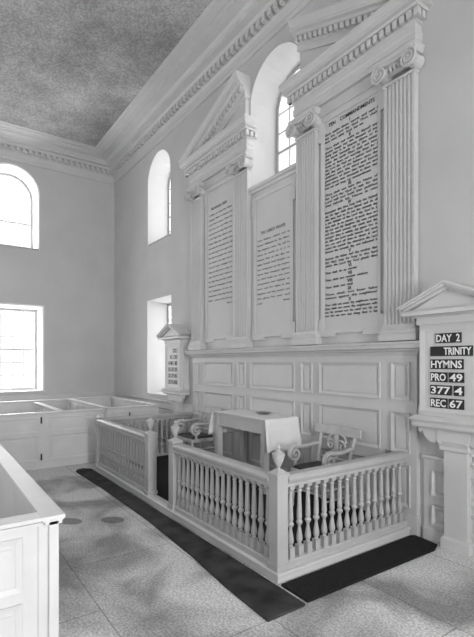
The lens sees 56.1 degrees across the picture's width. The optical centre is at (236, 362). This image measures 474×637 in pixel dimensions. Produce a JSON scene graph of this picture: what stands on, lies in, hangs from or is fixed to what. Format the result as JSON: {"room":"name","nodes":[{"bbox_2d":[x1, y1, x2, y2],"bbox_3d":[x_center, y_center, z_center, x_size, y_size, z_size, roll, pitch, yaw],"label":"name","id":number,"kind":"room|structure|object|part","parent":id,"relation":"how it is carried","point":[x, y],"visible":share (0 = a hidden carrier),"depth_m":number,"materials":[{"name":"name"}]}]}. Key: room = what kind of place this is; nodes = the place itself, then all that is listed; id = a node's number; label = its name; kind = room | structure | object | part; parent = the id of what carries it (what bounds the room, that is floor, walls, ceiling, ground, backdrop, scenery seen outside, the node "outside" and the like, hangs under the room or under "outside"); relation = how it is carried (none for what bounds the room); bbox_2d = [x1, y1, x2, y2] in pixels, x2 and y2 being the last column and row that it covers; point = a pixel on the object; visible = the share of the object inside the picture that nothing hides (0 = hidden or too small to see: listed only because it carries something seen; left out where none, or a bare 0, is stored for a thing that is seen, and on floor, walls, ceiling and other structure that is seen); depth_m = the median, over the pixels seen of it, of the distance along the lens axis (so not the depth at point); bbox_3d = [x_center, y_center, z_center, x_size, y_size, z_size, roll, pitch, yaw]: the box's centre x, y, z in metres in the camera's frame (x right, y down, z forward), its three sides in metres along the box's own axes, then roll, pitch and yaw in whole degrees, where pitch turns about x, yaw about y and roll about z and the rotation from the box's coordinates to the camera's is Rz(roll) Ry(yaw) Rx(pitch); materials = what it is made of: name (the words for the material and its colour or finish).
{"room":"house of worship","nodes":[
{"label":"house of worship","id":0,"kind":"room"},
{"bbox_2d":[0,158,114,395],"bbox_3d":[-7.586,-1.760,9.408,10.020,7.120,0.600,0,0,-35],"label":"wall","id":1,"kind":"structure","parent":0,"point":[72,273],"depth_m":11.37,"materials":[{"name":"paint"}]},
{"bbox_2d":[0,162,39,249],"bbox_3d":[-5.531,-3.748,10.815,1.270,1.975,0.585,0,0,-35],"label":"window","id":2,"kind":"structure","parent":1,"relation":"in","point":[29,225],"depth_m":11.05,"materials":[{"name":"paint"}]},
{"bbox_3d":[-5.683,-3.715,11.030,1.110,1.881,0.060,0,0,-35],"label":"frame","id":3,"kind":"part","parent":2,"relation":"part of","materials":[{"name":"paint"}]},
{"bbox_3d":[-5.514,-2.772,10.791,1.188,0.020,0.525,0,0,-35],"label":"sill","id":4,"kind":"part","parent":2,"relation":"part of","materials":[{"name":"paint"}]},
{"bbox_2d":[0,302,43,392],"bbox_3d":[-5.458,-0.343,10.867,1.290,2.125,0.585,0,0,-35],"label":"window","id":5,"kind":"structure","parent":1,"relation":"in","point":[22,389],"depth_m":11.08,"materials":[{"name":"paint"}]},
{"bbox_3d":[-5.441,0.708,10.842,1.208,0.020,0.525,0,0,-35],"label":"sill","id":6,"kind":"part","parent":5,"relation":"part of","materials":[{"name":"paint"}]},
{"bbox_2d":[0,121,113,184],"bbox_3d":[-7.194,-5.060,8.852,10.020,0.520,0.760,0,0,-35],"label":"trim","id":7,"kind":"structure","parent":1,"relation":"attached to","point":[20,144],"depth_m":10.85,"materials":[{"name":"white wood"}]},
{"bbox_2d":[0,391,114,409],"bbox_3d":[-7.397,1.295,9.140,10.020,1.010,0.055,0,0,-35],"label":"trim","id":8,"kind":"structure","parent":1,"relation":"attached to","point":[89,394],"depth_m":11.13,"materials":[{"name":"white wood"}]},
{"bbox_2d":[0,0,211,146],"bbox_3d":[-3.123,-5.420,3.592,10.620,0.200,15.250,0,0,-35],"label":"ceiling","id":9,"kind":"structure","parent":0,"point":[69,69],"depth_m":7.69,"materials":[{"name":"paint"}]},
{"bbox_2d":[26,445,473,636],"bbox_3d":[-3.123,1.900,3.592,10.620,0.200,15.250,0,0,-35],"label":"floor","id":10,"kind":"structure","parent":0,"point":[120,575],"depth_m":3.48,"materials":[{"name":"stone"}]},
{"bbox_2d":[0,444,64,636],"bbox_3d":[-3.134,1.305,3.777,2.015,0.990,4.835,0,0,-35],"label":"pew","id":11,"kind":"object","parent":10,"relation":"on","point":[30,519],"visible":1,"depth_m":2.33,"materials":[{"name":"paint"}]},
{"bbox_3d":[-1.823,0.833,1.814,1.899,0.045,0.115,0,0,-35],"label":"cap rail","id":12,"kind":"part","parent":11,"relation":"part of","materials":[{"name":"paint"}]},
{"bbox_3d":[-2.358,0.833,4.324,0.115,0.045,4.835,0,0,-35],"label":"cap rail","id":13,"kind":"part","parent":11,"relation":"part of","materials":[{"name":"paint"}]},
{"bbox_3d":[-1.024,1.320,2.395,0.105,0.960,0.095,0,0,-35],"label":"corner post","id":14,"kind":"part","parent":11,"relation":"part of","materials":[{"name":"paint"}]},
{"bbox_2d":[0,399,103,470],"bbox_3d":[-4.039,1.323,8.634,2.030,0.955,2.720,0,0,-35],"label":"pew","id":15,"kind":"object","parent":10,"relation":"on","point":[38,434],"visible":0.98,"depth_m":7.67,"materials":[{"name":"paint"}]},
{"bbox_3d":[-4.788,0.868,9.699,2.030,0.045,0.115,0,0,-35],"label":"cap rail","id":16,"kind":"part","parent":15,"relation":"part of","materials":[{"name":"paint"}]},
{"bbox_3d":[-3.674,0.868,8.616,0.115,0.045,2.100,0,0,-35],"label":"cap rail","id":17,"kind":"part","parent":15,"relation":"part of","materials":[{"name":"paint"}]},
{"bbox_3d":[-3.289,0.868,7.569,2.030,0.045,0.115,0,0,-35],"label":"cap rail","id":18,"kind":"part","parent":15,"relation":"part of","materials":[{"name":"paint"}]},
{"bbox_2d":[67,396,158,456],"bbox_3d":[-2.735,1.317,9.553,1.110,0.965,2.720,0,0,-35],"label":"pew","id":19,"kind":"object","parent":10,"relation":"on","point":[113,406],"visible":0.32,"depth_m":8.80,"materials":[{"name":"paint"}]},
{"bbox_3d":[-3.156,0.858,9.287,0.115,0.045,2.600,0,0,-35],"label":"cap rail","id":20,"kind":"part","parent":19,"relation":"part of","materials":[{"name":"paint"}]},
{"bbox_3d":[-3.476,0.858,10.623,0.940,0.045,0.115,0,0,-35],"label":"cap rail","id":21,"kind":"part","parent":19,"relation":"part of","materials":[{"name":"paint"}]},
{"bbox_3d":[-1.985,0.858,8.488,1.040,0.045,0.115,0,0,-35],"label":"cap rail","id":22,"kind":"part","parent":19,"relation":"part of","materials":[{"name":"paint"}]},
{"bbox_3d":[-2.342,0.858,9.860,0.115,0.045,2.600,0,0,-35],"label":"cap rail","id":23,"kind":"part","parent":19,"relation":"part of","materials":[{"name":"paint"}]},
{"bbox_2d":[156,324,190,433],"bbox_3d":[-1.262,0.520,8.859,0.310,2.560,1.015,0,0,-35],"label":"hymn board","id":24,"kind":"object","parent":10,"relation":"on","point":[176,338],"visible":0.96,"depth_m":8.73,"materials":[{"name":"white wood"}]},
{"bbox_3d":[-1.408,-0.634,9.067,0.310,0.251,0.507,0,0,-35],"label":"raking cornice","id":25,"kind":"part","parent":24,"relation":"part of","materials":[{"name":"white wood"}]},
{"bbox_3d":[-1.282,0.070,8.845,0.021,0.820,0.620,0,0,-35],"label":"moulding","id":26,"kind":"part","parent":24,"relation":"part of","materials":[{"name":"white wood"}]},
{"bbox_2d":[161,388,190,395],"bbox_3d":[-1.233,0.580,8.879,0.240,0.120,0.820,0,0,-35],"label":"shelf","id":27,"kind":"object","parent":24,"relation":"attached to","point":[168,391],"depth_m":8.66,"materials":[{"name":"white wood"}]},
{"bbox_3d":[-1.201,1.215,8.902,0.138,1.170,0.320,0,0,-35],"label":"post","id":28,"kind":"part","parent":24,"relation":"part of","materials":[{"name":"white wood"}]},
{"bbox_3d":[-1.115,-0.634,8.652,0.310,0.251,0.507,0,0,-35],"label":"raking cornice","id":29,"kind":"part","parent":24,"relation":"part of","materials":[{"name":"white wood"}]},
{"bbox_2d":[76,468,304,621],"bbox_3d":[-1.139,1.789,5.312,0.365,0.022,5.218,0,0,-35],"label":"carpet runner","id":30,"kind":"object","parent":10,"relation":"on","point":[267,599],"visible":1,"depth_m":3.92,"materials":[{"name":"black carpet"}]},
{"bbox_2d":[93,464,410,583],"bbox_3d":[-0.312,1.756,6.061,1.809,0.087,4.799,0,0,-35],"label":"platform","id":31,"kind":"object","parent":10,"relation":"on","point":[306,567],"visible":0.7,"depth_m":4.23,"materials":[{"name":"white wood"}]},
{"bbox_2d":[95,412,191,495],"bbox_3d":[-1.035,1.196,7.117,1.815,1.035,2.210,0,0,-35],"label":"altar rail","id":32,"kind":"object","parent":31,"relation":"on","point":[140,447],"visible":0.95,"depth_m":6.65,"materials":[{"name":"paint"}]},
{"bbox_3d":[-2.315,1.299,7.481,0.124,0.828,0.124,0,0,-35],"label":"newel post","id":33,"kind":"part","parent":32,"relation":"part of","materials":[{"name":"paint"}]},
{"bbox_3d":[-1.722,0.991,6.639,0.140,0.098,1.960,0,0,-35],"label":"handrail","id":34,"kind":"part","parent":32,"relation":"part of","materials":[{"name":"paint"}]},
{"bbox_3d":[-1.722,1.685,6.639,0.090,0.055,1.960,0,0,-35],"label":"rail","id":35,"kind":"part","parent":32,"relation":"part of","materials":[{"name":"paint"}]},
{"bbox_3d":[-1.582,1.685,7.998,1.695,0.055,0.090,0,0,-35],"label":"rail","id":36,"kind":"part","parent":32,"relation":"part of","materials":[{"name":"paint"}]},
{"bbox_3d":[-1.582,0.991,7.998,1.695,0.098,0.140,0,0,-35],"label":"handrail","id":37,"kind":"part","parent":32,"relation":"part of","materials":[{"name":"paint"}]},
{"bbox_3d":[-1.124,1.299,5.789,0.140,0.828,0.140,0,0,-35],"label":"newel post","id":38,"kind":"part","parent":32,"relation":"part of","materials":[{"name":"paint"}]},
{"bbox_2d":[127,455,378,546],"bbox_3d":[-0.262,1.707,6.102,1.670,0.012,4.540,0,0,-35],"label":"carpet","id":39,"kind":"object","parent":31,"relation":"on","point":[162,461],"visible":0.07,"depth_m":5.40,"materials":[{"name":"black carpet"}]},
{"bbox_2d":[176,406,221,451],"bbox_3d":[-0.672,1.236,7.550,0.586,0.936,0.720,0,0,-35],"label":"armchair","id":40,"kind":"object","parent":39,"relation":"on","point":[194,436],"visible":0.7,"depth_m":7.46,"materials":[{"name":"paint"}]},
{"bbox_3d":[-0.861,1.087,7.757,0.513,0.218,0.069,0,0,-33],"label":"arm","id":41,"kind":"part","parent":40,"relation":"part of","materials":[{"name":"paint"}]},
{"bbox_2d":[178,432,212,438],"bbox_3d":[-0.699,1.244,7.531,0.420,0.055,0.500,0,0,-35],"label":"seat cushion","id":42,"kind":"object","parent":40,"relation":"on","point":[188,435],"depth_m":7.40,"materials":[{"name":"fabric"}]},
{"bbox_3d":[-0.699,1.278,7.531,0.460,0.055,0.540,0,0,-35],"label":"seat frame","id":43,"kind":"part","parent":40,"relation":"part of","materials":[{"name":"paint"}]},
{"bbox_3d":[-0.541,1.087,7.302,0.513,0.218,0.069,0,0,-37],"label":"arm","id":44,"kind":"part","parent":40,"relation":"part of","materials":[{"name":"paint"}]},
{"bbox_3d":[-0.458,0.826,7.700,0.064,0.116,0.720,0,0,-35],"label":"crest rail","id":45,"kind":"part","parent":40,"relation":"part of","materials":[{"name":"paint"}]},
{"bbox_2d":[214,412,295,493],"bbox_3d":[0.235,1.224,6.360,0.560,0.955,1.220,0,0,-35],"label":"altar table","id":46,"kind":"object","parent":39,"relation":"on","point":[244,424],"visible":0.5,"depth_m":6.27,"materials":[{"name":"paint"}]},
{"bbox_3d":[-0.268,1.238,6.675,0.080,0.925,0.085,0,0,-35],"label":"leg","id":47,"kind":"part","parent":46,"relation":"part of","materials":[{"name":"paint"}]},
{"bbox_3d":[0.108,1.238,6.940,0.080,0.925,0.085,0,0,-35],"label":"leg","id":48,"kind":"part","parent":46,"relation":"part of","materials":[{"name":"paint"}]},
{"bbox_2d":[208,409,301,453],"bbox_3d":[0.225,0.951,6.374,0.620,0.426,1.440,0,0,-35],"label":"altar cloth","id":49,"kind":"object","parent":46,"relation":"on","point":[283,430],"visible":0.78,"depth_m":5.90,"materials":[{"name":"white fabric"}]},
{"bbox_2d":[256,411,271,413],"bbox_3d":[0.380,0.724,6.346,0.230,0.024,0.230,0,0,-35],"label":"dish","id":50,"kind":"object","parent":49,"relation":"on","point":[259,412],"visible":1,"depth_m":6.39,"materials":[{"name":"grey metal"}]},
{"bbox_3d":[0.362,1.238,5.780,0.080,0.925,0.085,0,0,-35],"label":"leg","id":51,"kind":"part","parent":46,"relation":"part of","materials":[{"name":"paint"}]},
{"bbox_3d":[0.738,1.238,6.045,0.080,0.925,0.085,0,0,-35],"label":"leg","id":52,"kind":"part","parent":46,"relation":"part of","materials":[{"name":"paint"}]},
{"bbox_2d":[287,423,361,505],"bbox_3d":[1.005,1.236,5.221,0.586,0.936,0.720,0,0,-35],"label":"armchair","id":53,"kind":"object","parent":39,"relation":"on","point":[335,430],"visible":0.69,"depth_m":5.29,"materials":[{"name":"paint"}]},
{"bbox_3d":[0.662,1.476,5.285,0.056,0.450,0.056,0,0,-35],"label":"leg","id":54,"kind":"part","parent":53,"relation":"part of","materials":[{"name":"paint"}]},
{"bbox_3d":[0.816,1.087,5.427,0.513,0.218,0.069,0,0,-33],"label":"arm","id":55,"kind":"part","parent":53,"relation":"part of","materials":[{"name":"paint"}]},
{"bbox_2d":[293,461,321,469],"bbox_3d":[0.978,1.244,5.201,0.420,0.055,0.500,0,0,-35],"label":"seat cushion","id":56,"kind":"object","parent":53,"relation":"on","point":[296,466],"depth_m":5.26,"materials":[{"name":"fabric"}]},
{"bbox_3d":[1.032,1.048,5.560,0.050,0.408,0.135,0,0,39],"label":"post","id":57,"kind":"part","parent":53,"relation":"part of","materials":[{"name":"paint"}]},
{"bbox_3d":[1.162,1.151,5.331,0.028,0.028,0.500,0,0,-35],"label":"rail","id":58,"kind":"part","parent":53,"relation":"part of","materials":[{"name":"paint"}]},
{"bbox_3d":[1.136,1.087,4.973,0.513,0.218,0.069,0,0,-37],"label":"arm","id":59,"kind":"part","parent":53,"relation":"part of","materials":[{"name":"paint"}]},
{"bbox_3d":[1.218,0.826,5.371,0.064,0.116,0.720,0,0,-35],"label":"crest rail","id":60,"kind":"part","parent":53,"relation":"part of","materials":[{"name":"paint"}]},
{"bbox_3d":[1.319,1.476,5.136,0.112,0.456,0.048,0,0,-35],"label":"leg","id":61,"kind":"part","parent":53,"relation":"part of","materials":[{"name":"paint"}]},
{"bbox_3d":[1.333,1.048,5.132,0.135,0.408,0.050,0,0,-20],"label":"post","id":62,"kind":"part","parent":53,"relation":"part of","materials":[{"name":"paint"}]},
{"bbox_2d":[167,420,409,572],"bbox_3d":[0.494,1.196,4.946,1.815,1.035,2.000,0,0,-35],"label":"altar rail","id":63,"kind":"object","parent":31,"relation":"on","point":[279,554],"visible":1,"depth_m":4.17,"materials":[{"name":"paint"}]},
{"bbox_3d":[-0.726,1.299,5.224,0.140,0.828,0.140,0,0,-35],"label":"newel post","id":64,"kind":"part","parent":63,"relation":"part of","materials":[{"name":"paint"}]},
{"bbox_3d":[-0.191,0.991,4.464,0.140,0.098,1.740,0,0,-35],"label":"handrail","id":65,"kind":"part","parent":63,"relation":"part of","materials":[{"name":"paint"}]},
{"bbox_3d":[-0.191,1.685,4.464,0.090,0.055,1.740,0,0,-35],"label":"rail","id":66,"kind":"part","parent":63,"relation":"part of","materials":[{"name":"paint"}]},
{"bbox_3d":[0.344,1.299,3.704,0.140,0.828,0.140,0,0,-35],"label":"newel post","id":67,"kind":"part","parent":63,"relation":"part of","materials":[{"name":"paint"}]},
{"bbox_3d":[1.082,1.685,4.223,1.685,0.055,0.090,0,0,-35],"label":"rail","id":68,"kind":"part","parent":63,"relation":"part of","materials":[{"name":"paint"}]},
{"bbox_3d":[1.082,0.991,4.223,1.685,0.098,0.140,0,0,-35],"label":"handrail","id":69,"kind":"part","parent":63,"relation":"part of","materials":[{"name":"paint"}]},
{"bbox_2d":[178,0,431,535],"bbox_3d":[0.458,-1.363,6.474,0.336,6.326,5.016,0,0,-35],"label":"altarpiece","id":70,"kind":"object","parent":10,"relation":"on","point":[300,276],"visible":1,"depth_m":5.63,"materials":[{"name":"white wood"}]},
{"bbox_3d":[-0.745,0.745,8.269,0.028,0.430,0.220,0,0,-35],"label":"panel","id":71,"kind":"part","parent":70,"relation":"part of","materials":[{"name":"white wood"}]},
{"bbox_3d":[-0.745,0.200,8.269,0.028,0.400,0.220,0,0,-35],"label":"panel","id":72,"kind":"part","parent":70,"relation":"part of","materials":[{"name":"white wood"}]},
{"bbox_3d":[-0.450,-4.143,7.724,0.290,0.766,1.890,0,0,-35],"label":"raking cornice","id":73,"kind":"part","parent":70,"relation":"part of","materials":[{"name":"white wood"}]},
{"bbox_3d":[-0.330,1.300,7.681,0.028,0.440,0.920,0,0,-35],"label":"panel","id":74,"kind":"part","parent":70,"relation":"part of","materials":[{"name":"grey wood"}]},
{"bbox_3d":[-0.330,0.745,7.681,0.028,0.430,0.920,0,0,-35],"label":"panel","id":75,"kind":"part","parent":70,"relation":"part of","materials":[{"name":"white wood"}]},
{"bbox_3d":[-0.330,0.200,7.681,0.028,0.400,0.920,0,0,-35],"label":"panel","id":76,"kind":"part","parent":70,"relation":"part of","materials":[{"name":"white wood"}]},
{"bbox_3d":[-0.299,-1.730,7.696,0.035,2.740,1.000,0,0,-35],"label":"frame","id":77,"kind":"part","parent":70,"relation":"part of","materials":[{"name":"white wood"}]},
{"bbox_3d":[0.073,1.300,7.108,0.028,0.440,0.200,0,0,-35],"label":"panel","id":78,"kind":"part","parent":70,"relation":"part of","materials":[{"name":"grey wood"}]},
{"bbox_3d":[0.073,0.745,7.108,0.028,0.430,0.200,0,0,-35],"label":"panel","id":79,"kind":"part","parent":70,"relation":"part of","materials":[{"name":"white wood"}]},
{"bbox_3d":[0.073,0.200,7.108,0.028,0.400,0.200,0,0,-35],"label":"panel","id":80,"kind":"part","parent":70,"relation":"part of","materials":[{"name":"white wood"}]},
{"bbox_3d":[0.499,1.300,6.503,0.028,0.440,1.000,0,0,-35],"label":"panel","id":81,"kind":"part","parent":70,"relation":"part of","materials":[{"name":"grey wood"}]},
{"bbox_3d":[0.525,-2.675,6.522,0.080,0.110,1.090,0,0,-35],"label":"window stool","id":82,"kind":"part","parent":70,"relation":"part of","materials":[{"name":"white wood"}]},
{"bbox_3d":[0.499,0.745,6.503,0.028,0.430,1.000,0,0,-35],"label":"panel","id":83,"kind":"part","parent":70,"relation":"part of","materials":[{"name":"white wood"}]},
{"bbox_3d":[0.499,0.200,6.503,0.028,0.400,1.000,0,0,-35],"label":"panel","id":84,"kind":"part","parent":70,"relation":"part of","materials":[{"name":"white wood"}]},
{"bbox_3d":[0.527,-1.435,6.523,0.035,2.190,0.990,0,0,-35],"label":"frame","id":85,"kind":"part","parent":70,"relation":"part of","materials":[{"name":"white wood"}]},
{"bbox_3d":[0.486,-0.155,6.494,0.175,0.150,4.910,0,0,-35],"label":"dado cornice","id":86,"kind":"part","parent":70,"relation":"part of","materials":[{"name":"white wood"}]},
{"bbox_3d":[0.925,1.300,5.898,0.028,0.440,0.200,0,0,-35],"label":"panel","id":87,"kind":"part","parent":70,"relation":"part of","materials":[{"name":"grey wood"}]},
{"bbox_3d":[0.925,0.745,5.898,0.028,0.430,0.200,0,0,-35],"label":"panel","id":88,"kind":"part","parent":70,"relation":"part of","materials":[{"name":"white wood"}]},
{"bbox_3d":[0.925,0.200,5.898,0.028,0.400,0.200,0,0,-35],"label":"panel","id":89,"kind":"part","parent":70,"relation":"part of","materials":[{"name":"white wood"}]},
{"bbox_3d":[1.329,-4.143,5.198,0.290,0.766,1.890,0,0,-35],"label":"raking cornice","id":90,"kind":"part","parent":70,"relation":"part of","materials":[{"name":"white wood"}]},
{"bbox_3d":[1.328,1.300,5.326,0.028,0.440,0.920,0,0,-35],"label":"panel","id":91,"kind":"part","parent":70,"relation":"part of","materials":[{"name":"grey wood"}]},
{"bbox_3d":[1.328,0.745,5.326,0.028,0.430,0.920,0,0,-35],"label":"panel","id":92,"kind":"part","parent":70,"relation":"part of","materials":[{"name":"grey wood"}]},
{"bbox_3d":[1.328,0.200,5.326,0.028,0.400,0.920,0,0,-35],"label":"panel","id":93,"kind":"part","parent":70,"relation":"part of","materials":[{"name":"white wood"}]},
{"bbox_3d":[1.353,-1.710,5.350,0.035,2.780,1.000,0,0,-35],"label":"frame","id":94,"kind":"part","parent":70,"relation":"part of","materials":[{"name":"white wood"}]},
{"bbox_3d":[0.525,1.700,6.522,0.080,0.200,4.710,0,0,-35],"label":"skirting","id":95,"kind":"part","parent":70,"relation":"part of","materials":[{"name":"white wood"}]},
{"bbox_3d":[1.742,1.300,4.737,0.028,0.440,0.220,0,0,-35],"label":"panel","id":96,"kind":"part","parent":70,"relation":"part of","materials":[{"name":"grey wood"}]},
{"bbox_3d":[1.742,0.745,4.737,0.028,0.430,0.220,0,0,-35],"label":"panel","id":97,"kind":"part","parent":70,"relation":"part of","materials":[{"name":"grey wood"}]},
{"bbox_3d":[1.742,0.200,4.737,0.028,0.400,0.220,0,0,-35],"label":"panel","id":98,"kind":"part","parent":70,"relation":"part of","materials":[{"name":"white wood"}]},
{"bbox_2d":[281,535,437,602],"bbox_3d":[1.184,1.789,3.952,1.799,0.022,0.340,0,0,-35],"label":"carpet runner","id":99,"kind":"object","parent":10,"relation":"on","point":[322,582],"visible":1,"depth_m":3.84,"materials":[{"name":"black carpet"}]},
{"bbox_2d":[396,280,473,556],"bbox_3d":[2.026,0.520,4.191,0.310,2.560,1.015,0,0,-35],"label":"hymn board","id":100,"kind":"object","parent":10,"relation":"on","point":[443,313],"visible":1,"depth_m":4.20,"materials":[{"name":"white wood"}]},
{"bbox_3d":[1.880,-0.634,4.398,0.310,0.251,0.507,0,0,-35],"label":"raking cornice","id":101,"kind":"part","parent":100,"relation":"part of","materials":[{"name":"white wood"}]},
{"bbox_2d":[408,414,473,433],"bbox_3d":[2.054,0.580,4.211,0.240,0.120,0.820,0,0,-35],"label":"shelf","id":102,"kind":"object","parent":100,"relation":"attached to","point":[448,423],"depth_m":4.20,"materials":[{"name":"grey wood"}]},
{"bbox_3d":[2.006,0.070,4.176,0.021,0.820,0.620,0,0,-35],"label":"moulding","id":103,"kind":"part","parent":100,"relation":"part of","materials":[{"name":"white wood"}]},
{"bbox_3d":[2.086,1.215,4.233,0.138,1.170,0.320,0,0,-35],"label":"post","id":104,"kind":"part","parent":100,"relation":"part of","materials":[{"name":"white wood"}]},
{"bbox_3d":[2.172,-0.634,3.983,0.310,0.251,0.507,0,0,-35],"label":"raking cornice","id":105,"kind":"part","parent":100,"relation":"part of","materials":[{"name":"white wood"}]},
{"bbox_2d":[115,0,473,535],"bbox_3d":[0.973,-1.760,6.476,0.600,7.120,15.250,0,0,-35],"label":"wall","id":106,"kind":"structure","parent":0,"point":[148,279],"depth_m":7.10,"materials":[{"name":"paint"}]},
{"bbox_2d":[113,393,192,446],"bbox_3d":[-2.095,1.310,10.260,0.060,0.980,4.330,0,0,-35],"label":"trim","id":107,"kind":"structure","parent":106,"relation":"attached to","point":[164,406],"depth_m":9.45,"materials":[{"name":"white wood"}]},
{"bbox_3d":[-1.591,1.530,9.531,0.028,0.200,0.706,0,0,-35],"label":"panel","id":108,"kind":"part","parent":107,"relation":"part of","materials":[{"name":"grey wood"}]},
{"bbox_3d":[-1.591,1.155,9.531,0.028,0.370,0.706,0,0,-35],"label":"panel","id":109,"kind":"part","parent":107,"relation":"part of","materials":[{"name":"white wood"}]},
{"bbox_3d":[-1.092,1.155,8.823,0.028,0.370,0.706,0,0,-35],"label":"panel","id":110,"kind":"part","parent":107,"relation":"part of","materials":[{"name":"grey wood"}]},
{"bbox_2d":[147,175,170,245],"bbox_3d":[-1.503,-3.634,9.937,0.585,1.923,1.148,0,0,-35],"label":"window","id":111,"kind":"structure","parent":106,"relation":"in","point":[169,187],"depth_m":10.46,"materials":[{"name":"paint"}]},
{"bbox_3d":[-1.528,-2.682,9.919,0.525,0.020,1.148,0,0,-35],"label":"sill","id":112,"kind":"part","parent":111,"relation":"part of","materials":[{"name":"paint"}]},
{"bbox_3d":[-1.289,-3.639,10.088,0.060,1.911,1.070,0,0,-35],"label":"frame","id":113,"kind":"part","parent":111,"relation":"part of","materials":[{"name":"paint"}]},
{"bbox_2d":[147,304,170,395],"bbox_3d":[-1.503,-0.329,9.937,0.585,2.093,1.208,0,0,-35],"label":"window","id":114,"kind":"structure","parent":106,"relation":"in","point":[169,305],"depth_m":10.47,"materials":[{"name":"glass"}]},
{"bbox_3d":[-1.528,0.708,9.919,0.525,0.020,1.208,0,0,-35],"label":"sill","id":115,"kind":"part","parent":114,"relation":"part of","materials":[{"name":"paint"}]},
{"bbox_3d":[-1.289,-0.335,10.088,0.060,2.081,1.130,0,0,-35],"label":"frame","id":116,"kind":"part","parent":114,"relation":"part of","materials":[{"name":"paint"}]},
{"bbox_2d":[95,0,312,184],"bbox_3d":[0.417,-5.060,6.085,0.760,0.520,14.050,0,0,-35],"label":"trim","id":117,"kind":"structure","parent":106,"relation":"attached to","point":[227,34],"depth_m":7.82,"materials":[{"name":"white wood"}]},
{"bbox_2d":[277,65,299,172],"bbox_3d":[0.776,-3.639,6.699,0.585,1.873,1.188,0,0,-35],"label":"window","id":118,"kind":"structure","parent":106,"relation":"in","point":[280,152],"depth_m":7.22,"materials":[{"name":"paint"}]},
{"bbox_2d":[422,454,473,555],"bbox_3d":[3.331,1.370,2.554,0.060,0.860,4.920,0,0,-35],"label":"trim","id":119,"kind":"structure","parent":106,"relation":"attached to","point":[433,528],"depth_m":4.46,"materials":[{"name":"white wood"}]},
{"bbox_3d":[3.327,1.740,2.551,0.020,0.120,4.920,0,0,-35],"label":"skirting","id":120,"kind":"part","parent":119,"relation":"part of","materials":[{"name":"white wood"}]},
{"bbox_3d":[2.098,1.530,4.293,0.028,0.200,0.455,0,0,-35],"label":"panel","id":121,"kind":"part","parent":119,"relation":"part of","materials":[{"name":"white wood"}]},
{"bbox_3d":[2.098,1.215,4.293,0.028,0.250,0.455,0,0,-35],"label":"panel","id":122,"kind":"part","parent":119,"relation":"part of","materials":[{"name":"grey wood"}]}
]}

